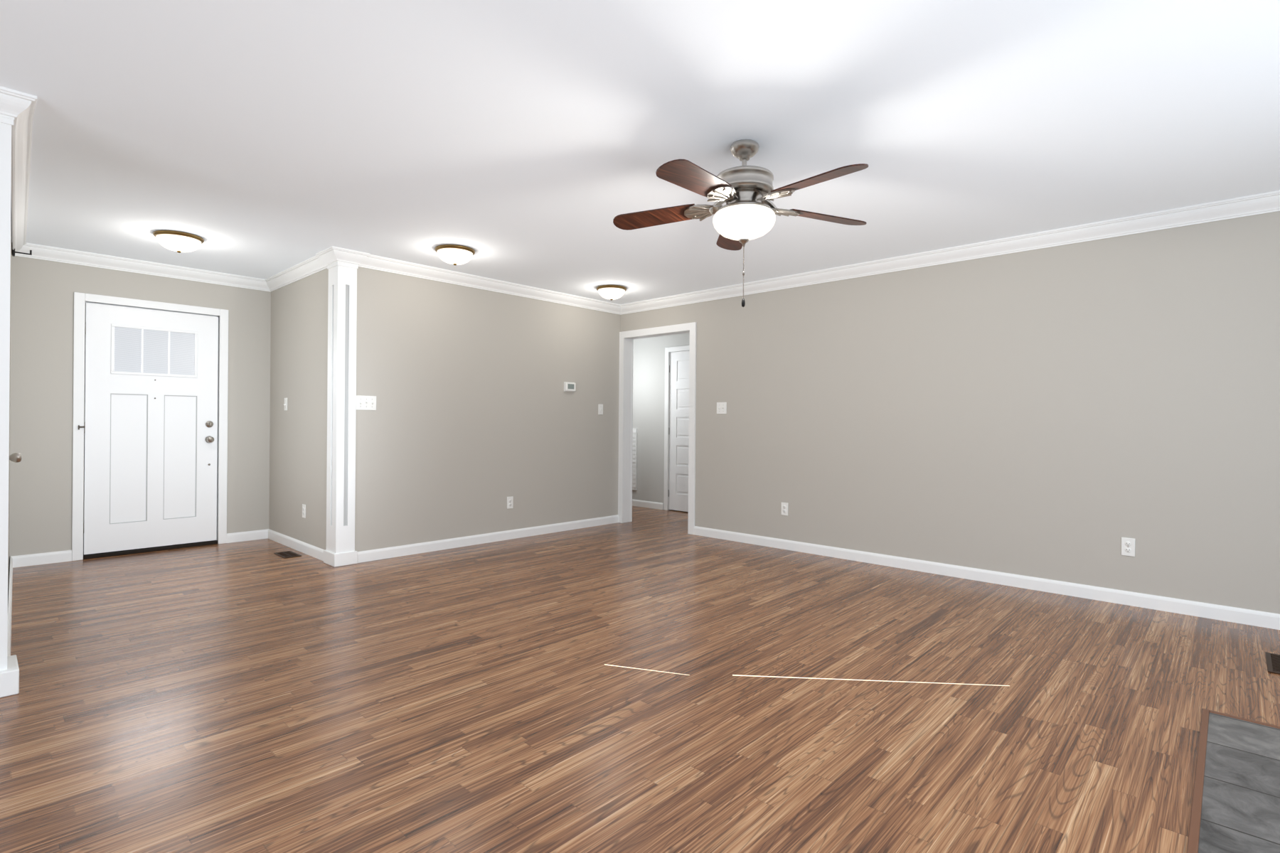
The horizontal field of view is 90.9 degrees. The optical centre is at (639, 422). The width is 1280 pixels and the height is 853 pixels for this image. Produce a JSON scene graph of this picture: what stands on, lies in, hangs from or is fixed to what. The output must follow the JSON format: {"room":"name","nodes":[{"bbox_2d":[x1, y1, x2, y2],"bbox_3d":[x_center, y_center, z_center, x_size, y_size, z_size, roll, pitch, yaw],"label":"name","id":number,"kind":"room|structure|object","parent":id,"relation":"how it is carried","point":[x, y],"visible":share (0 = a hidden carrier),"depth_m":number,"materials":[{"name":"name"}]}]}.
{"room":"living room","nodes":[
{"label":"living room","id":0,"kind":"room"},
{"bbox_2d":[7,194,11,593],"bbox_3d":[-3.815,-0.123,3.725,3.064,2.438,0.221,0,0,43],"label":"wall","id":1,"kind":"structure","parent":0,"point":[11,195],"depth_m":4.09,"materials":[{"name":"white paint"}]},
{"bbox_2d":[8,452,22,462],"bbox_3d":[-3.073,0.173,3.083,0.062,0.062,0.068,0,0,43],"label":"handle","id":2,"kind":"object","parent":1,"relation":"attached to","point":[16,457],"visible":0.69,"depth_m":3.08,"materials":[{"name":"silver metal"}]},
{"bbox_2d":[12,248,31,256],"bbox_3d":[-4.516,-1.239,4.603,0.040,0.060,0.100,0,0,43],"label":"hook","id":3,"kind":"object","parent":1,"relation":"attached to","point":[13,250],"visible":1,"depth_m":4.59,"materials":[{"name":"black metal"}]},
{"bbox_2d":[9,242,270,568],"bbox_3d":[-4.375,-0.127,5.401,0.450,2.438,2.268,0,0,43],"label":"wall","id":4,"kind":"structure","parent":0,"point":[42,312],"depth_m":4.94,"materials":[{"name":"beige paint"}]},
{"bbox_2d":[78,302,218,554],"bbox_3d":[-4.131,0.052,5.333,0.110,2.015,0.944,0,0,43],"label":"front door","id":5,"kind":"structure","parent":4,"relation":"in","point":[150,427],"depth_m":5.33,"materials":[{"name":"painted wood"},{"name":"glass"},{"name":"metal"}]},
{"bbox_2d":[71,292,228,561],"bbox_3d":[-4.164,0.034,5.395,0.168,2.120,1.048,0,0,43],"label":"door frame","id":6,"kind":"structure","parent":4,"relation":"attached to","point":[80,299],"depth_m":5.20,"materials":[{"name":"white wood"}]},
{"bbox_2d":[268,268,328,550],"bbox_3d":[-2.926,-0.115,5.512,1.508,2.438,0.120,0,0,43],"label":"wall","id":7,"kind":"structure","parent":0,"point":[298,434],"depth_m":5.44,"materials":[{"name":"beige paint"}]},
{"bbox_2d":[283,398,287,410],"bbox_3d":[-3.198,-0.165,5.671,0.070,0.114,0.021,0,0,43],"label":"switch","id":8,"kind":"object","parent":7,"relation":"attached to","point":[285,404],"visible":1,"depth_m":5.66,"materials":[{"name":"white plastic"}]},
{"bbox_2d":[302,504,305,518],"bbox_3d":[-2.858,0.753,5.353,0.070,0.114,0.009,0,0,43],"label":"outlet","id":9,"kind":"object","parent":7,"relation":"attached to","point":[304,506],"visible":1,"depth_m":5.34,"materials":[{"name":"white plastic"}]},
{"bbox_2d":[354,266,620,551],"bbox_3d":[-1.323,-0.102,6.028,0.120,2.438,3.070,0,0,43],"label":"wall","id":10,"kind":"structure","parent":0,"point":[473,412],"depth_m":5.75,"materials":[{"name":"grey paint"}]},
{"bbox_2d":[356,395,376,410],"bbox_3d":[-2.178,-0.156,5.017,0.021,0.114,0.162,0,0,43],"label":"switch","id":11,"kind":"object","parent":10,"relation":"attached to","point":[363,402],"visible":1,"depth_m":5.02,"materials":[{"name":"white plastic"}]},
{"bbox_2d":[507,496,513,509],"bbox_3d":[-1.243,0.768,6.027,0.009,0.114,0.070,0,0,43],"label":"outlet","id":12,"kind":"object","parent":10,"relation":"attached to","point":[510,500],"visible":1,"depth_m":6.02,"materials":[{"name":"white plastic"}]},
{"bbox_2d":[563,381,575,392],"bbox_3d":[-0.727,-0.369,6.550,0.030,0.100,0.146,0,0,43],"label":"thermostat","id":13,"kind":"object","parent":10,"relation":"attached to","point":[568,387],"visible":1,"depth_m":6.53,"materials":[{"name":"white plastic"}]},
{"bbox_2d":[598,404,603,414],"bbox_3d":[-0.425,-0.143,6.880,0.021,0.114,0.070,0,0,43],"label":"switch","id":14,"kind":"object","parent":10,"relation":"attached to","point":[600,407],"visible":1,"depth_m":6.88,"materials":[{"name":"white plastic"}]},
{"bbox_2d":[0,506,1279,852],"bbox_3d":[-1.060,1.179,3.152,9.950,0.121,9.750,0,0,43],"label":"floor","id":15,"kind":"structure","parent":0,"point":[244,697],"depth_m":2.52,"materials":[{"name":"brown wood"}]},
{"bbox_2d":[0,116,19,698],"bbox_3d":[-2.689,-0.068,2.563,0.238,2.348,0.235,0,0,43],"label":"pilaster","id":16,"kind":"object","parent":15,"relation":"on","point":[9,670],"visible":1,"depth_m":2.56,"materials":[{"name":"white wood"}]},
{"bbox_2d":[273,551,301,558],"bbox_3d":[-2.938,1.101,5.249,0.270,0.006,0.130,0,0,43],"label":"floor vent","id":17,"kind":"object","parent":15,"relation":"in","point":[288,554],"visible":1,"depth_m":5.24,"materials":[{"name":"brown metal"}]},
{"bbox_2d":[323,262,358,567],"bbox_3d":[-2.351,-0.066,4.959,0.222,2.348,0.174,0,0,43],"label":"pilaster","id":18,"kind":"object","parent":15,"relation":"on","point":[340,551],"visible":1,"depth_m":4.90,"materials":[{"name":"white wood"}]},
{"bbox_2d":[1186,708,1279,852],"bbox_3d":[0.726,1.130,-0.436,1.832,0.007,6.372,0,0,43],"label":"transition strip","id":19,"kind":"object","parent":15,"relation":"on","point":[1196,808],"visible":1,"depth_m":2.00,"materials":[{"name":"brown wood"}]},
{"bbox_2d":[1198,712,1279,852],"bbox_3d":[0.726,1.131,-0.452,1.810,0.004,6.350,0,0,43],"label":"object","id":20,"kind":"structure","parent":15,"relation":"on","point":[1240,812],"depth_m":1.95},
{"bbox_2d":[1265,652,1279,674],"bbox_3d":[3.063,1.149,2.972,0.150,0.006,0.340,0,0,43],"label":"floor vent","id":21,"kind":"object","parent":15,"relation":"in","point":[1273,660],"visible":1,"depth_m":3.00,"materials":[{"name":"brown metal"}]},
{"bbox_2d":[0,0,1279,304],"bbox_3d":[-1.040,-1.379,3.152,9.950,0.120,9.750,0,0,43],"label":"ceiling","id":22,"kind":"structure","parent":0,"point":[276,134],"depth_m":2.73,"materials":[{"name":"white paint"}]},
{"bbox_2d":[152,229,204,253],"bbox_3d":[-3.305,-1.277,4.515,0.296,0.122,0.296,0,0,43],"label":"ceiling light","id":23,"kind":"object","parent":22,"relation":"attached to","point":[179,242],"depth_m":4.43,"materials":[{"name":"white glass"}]},
{"bbox_2d":[434,244,475,265],"bbox_3d":[-1.413,-1.261,4.813,0.296,0.122,0.296,0,0,43],"label":"ceiling light","id":24,"kind":"object","parent":22,"relation":"attached to","point":[454,254],"depth_m":4.72,"materials":[{"name":"white glass"}]},
{"bbox_2d":[596,284,626,300],"bbox_3d":[-0.278,-1.252,6.142,0.296,0.122,0.296,0,0,43],"label":"ceiling light","id":25,"kind":"object","parent":22,"relation":"attached to","point":[611,292],"depth_m":6.05,"materials":[{"name":"white glass"}]},
{"bbox_2d":[612,139,868,307],"bbox_3d":[0.478,-0.925,2.925,1.251,0.764,1.233,0,0,43],"label":"ceiling fan","id":26,"kind":"object","parent":22,"relation":"hanging from","point":[749,213],"depth_m":2.87,"materials":[{"name":"brown wood"}]},
{"bbox_2d":[632,332,689,503],"bbox_3d":[0.434,-0.088,8.120,4.700,2.438,0.120,0,0,43],"label":"wall","id":27,"kind":"structure","parent":0,"point":[648,357],"depth_m":8.31,"materials":[{"name":"grey paint"}]},
{"bbox_2d":[632,428,637,490],"bbox_3d":[-0.080,0.497,8.499,0.090,0.830,0.026,0,0,43],"label":"vent panel","id":28,"kind":"object","parent":27,"relation":"attached to","point":[634,445],"visible":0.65,"depth_m":8.47,"materials":[{"name":"white"}]},
{"bbox_2d":[663,345,689,510],"bbox_3d":[0.675,0.085,7.867,0.884,2.097,0.116,0,0,43],"label":"door frame","id":29,"kind":"structure","parent":27,"relation":"attached to","point":[668,350],"depth_m":8.10,"materials":[{"name":"white wood"}]},
{"bbox_2d":[668,350,689,511],"bbox_3d":[0.642,0.111,7.841,0.766,2.020,0.110,0,0,43],"label":"hall door","id":30,"kind":"structure","parent":27,"relation":"in","point":[679,361],"depth_m":8.00,"materials":[{"name":"white wood"}]},
{"bbox_2d":[620,211,1279,614],"bbox_3d":[1.394,-0.080,5.661,9.470,2.438,0.120,0,0,43],"label":"wall","id":31,"kind":"structure","parent":0,"point":[1030,413],"depth_m":4.37,"materials":[{"name":"grey paint"}]},
{"bbox_2d":[0,86,1279,315],"bbox_3d":[-1.004,-1.270,3.117,9.250,0.098,9.150,0,0,43],"label":"crown molding","id":32,"kind":"structure","parent":31,"relation":"attached to","point":[19,107],"depth_m":4.88,"materials":[{"name":"white wood"}]},
{"bbox_2d":[7,499,1279,656],"bbox_3d":[-1.023,1.076,3.117,9.250,0.086,9.150,0,0,43],"label":"baseboard","id":33,"kind":"structure","parent":31,"relation":"attached to","point":[1254,618],"depth_m":4.91,"materials":[{"name":"white wood"}]},
{"bbox_2d":[617,322,696,534],"bbox_3d":[0.206,0.057,6.778,1.090,2.145,0.156,0,0,43],"label":"door frame","id":34,"kind":"structure","parent":31,"relation":"attached to","point":[626,338],"depth_m":7.05,"materials":[{"name":"white wood"}]},
{"bbox_2d":[716,402,726,413],"bbox_3d":[0.790,-0.140,6.133,0.116,0.114,0.021,0,0,43],"label":"double switch","id":35,"kind":"object","parent":31,"relation":"attached to","point":[721,407],"visible":1,"depth_m":6.13,"materials":[{"name":"white plastic"}]},
{"bbox_2d":[780,502,787,515],"bbox_3d":[1.299,0.777,5.656,0.070,0.114,0.009,0,0,43],"label":"outlet","id":36,"kind":"object","parent":31,"relation":"attached to","point":[784,505],"visible":1,"depth_m":5.65,"materials":[{"name":"white plastic"}]},
{"bbox_2d":[1121,537,1135,556],"bbox_3d":[3.083,0.787,3.977,0.070,0.114,0.009,0,0,43],"label":"outlet","id":37,"kind":"object","parent":31,"relation":"attached to","point":[1128,545],"visible":1,"depth_m":3.97,"materials":[{"name":"white plastic"}]}
]}

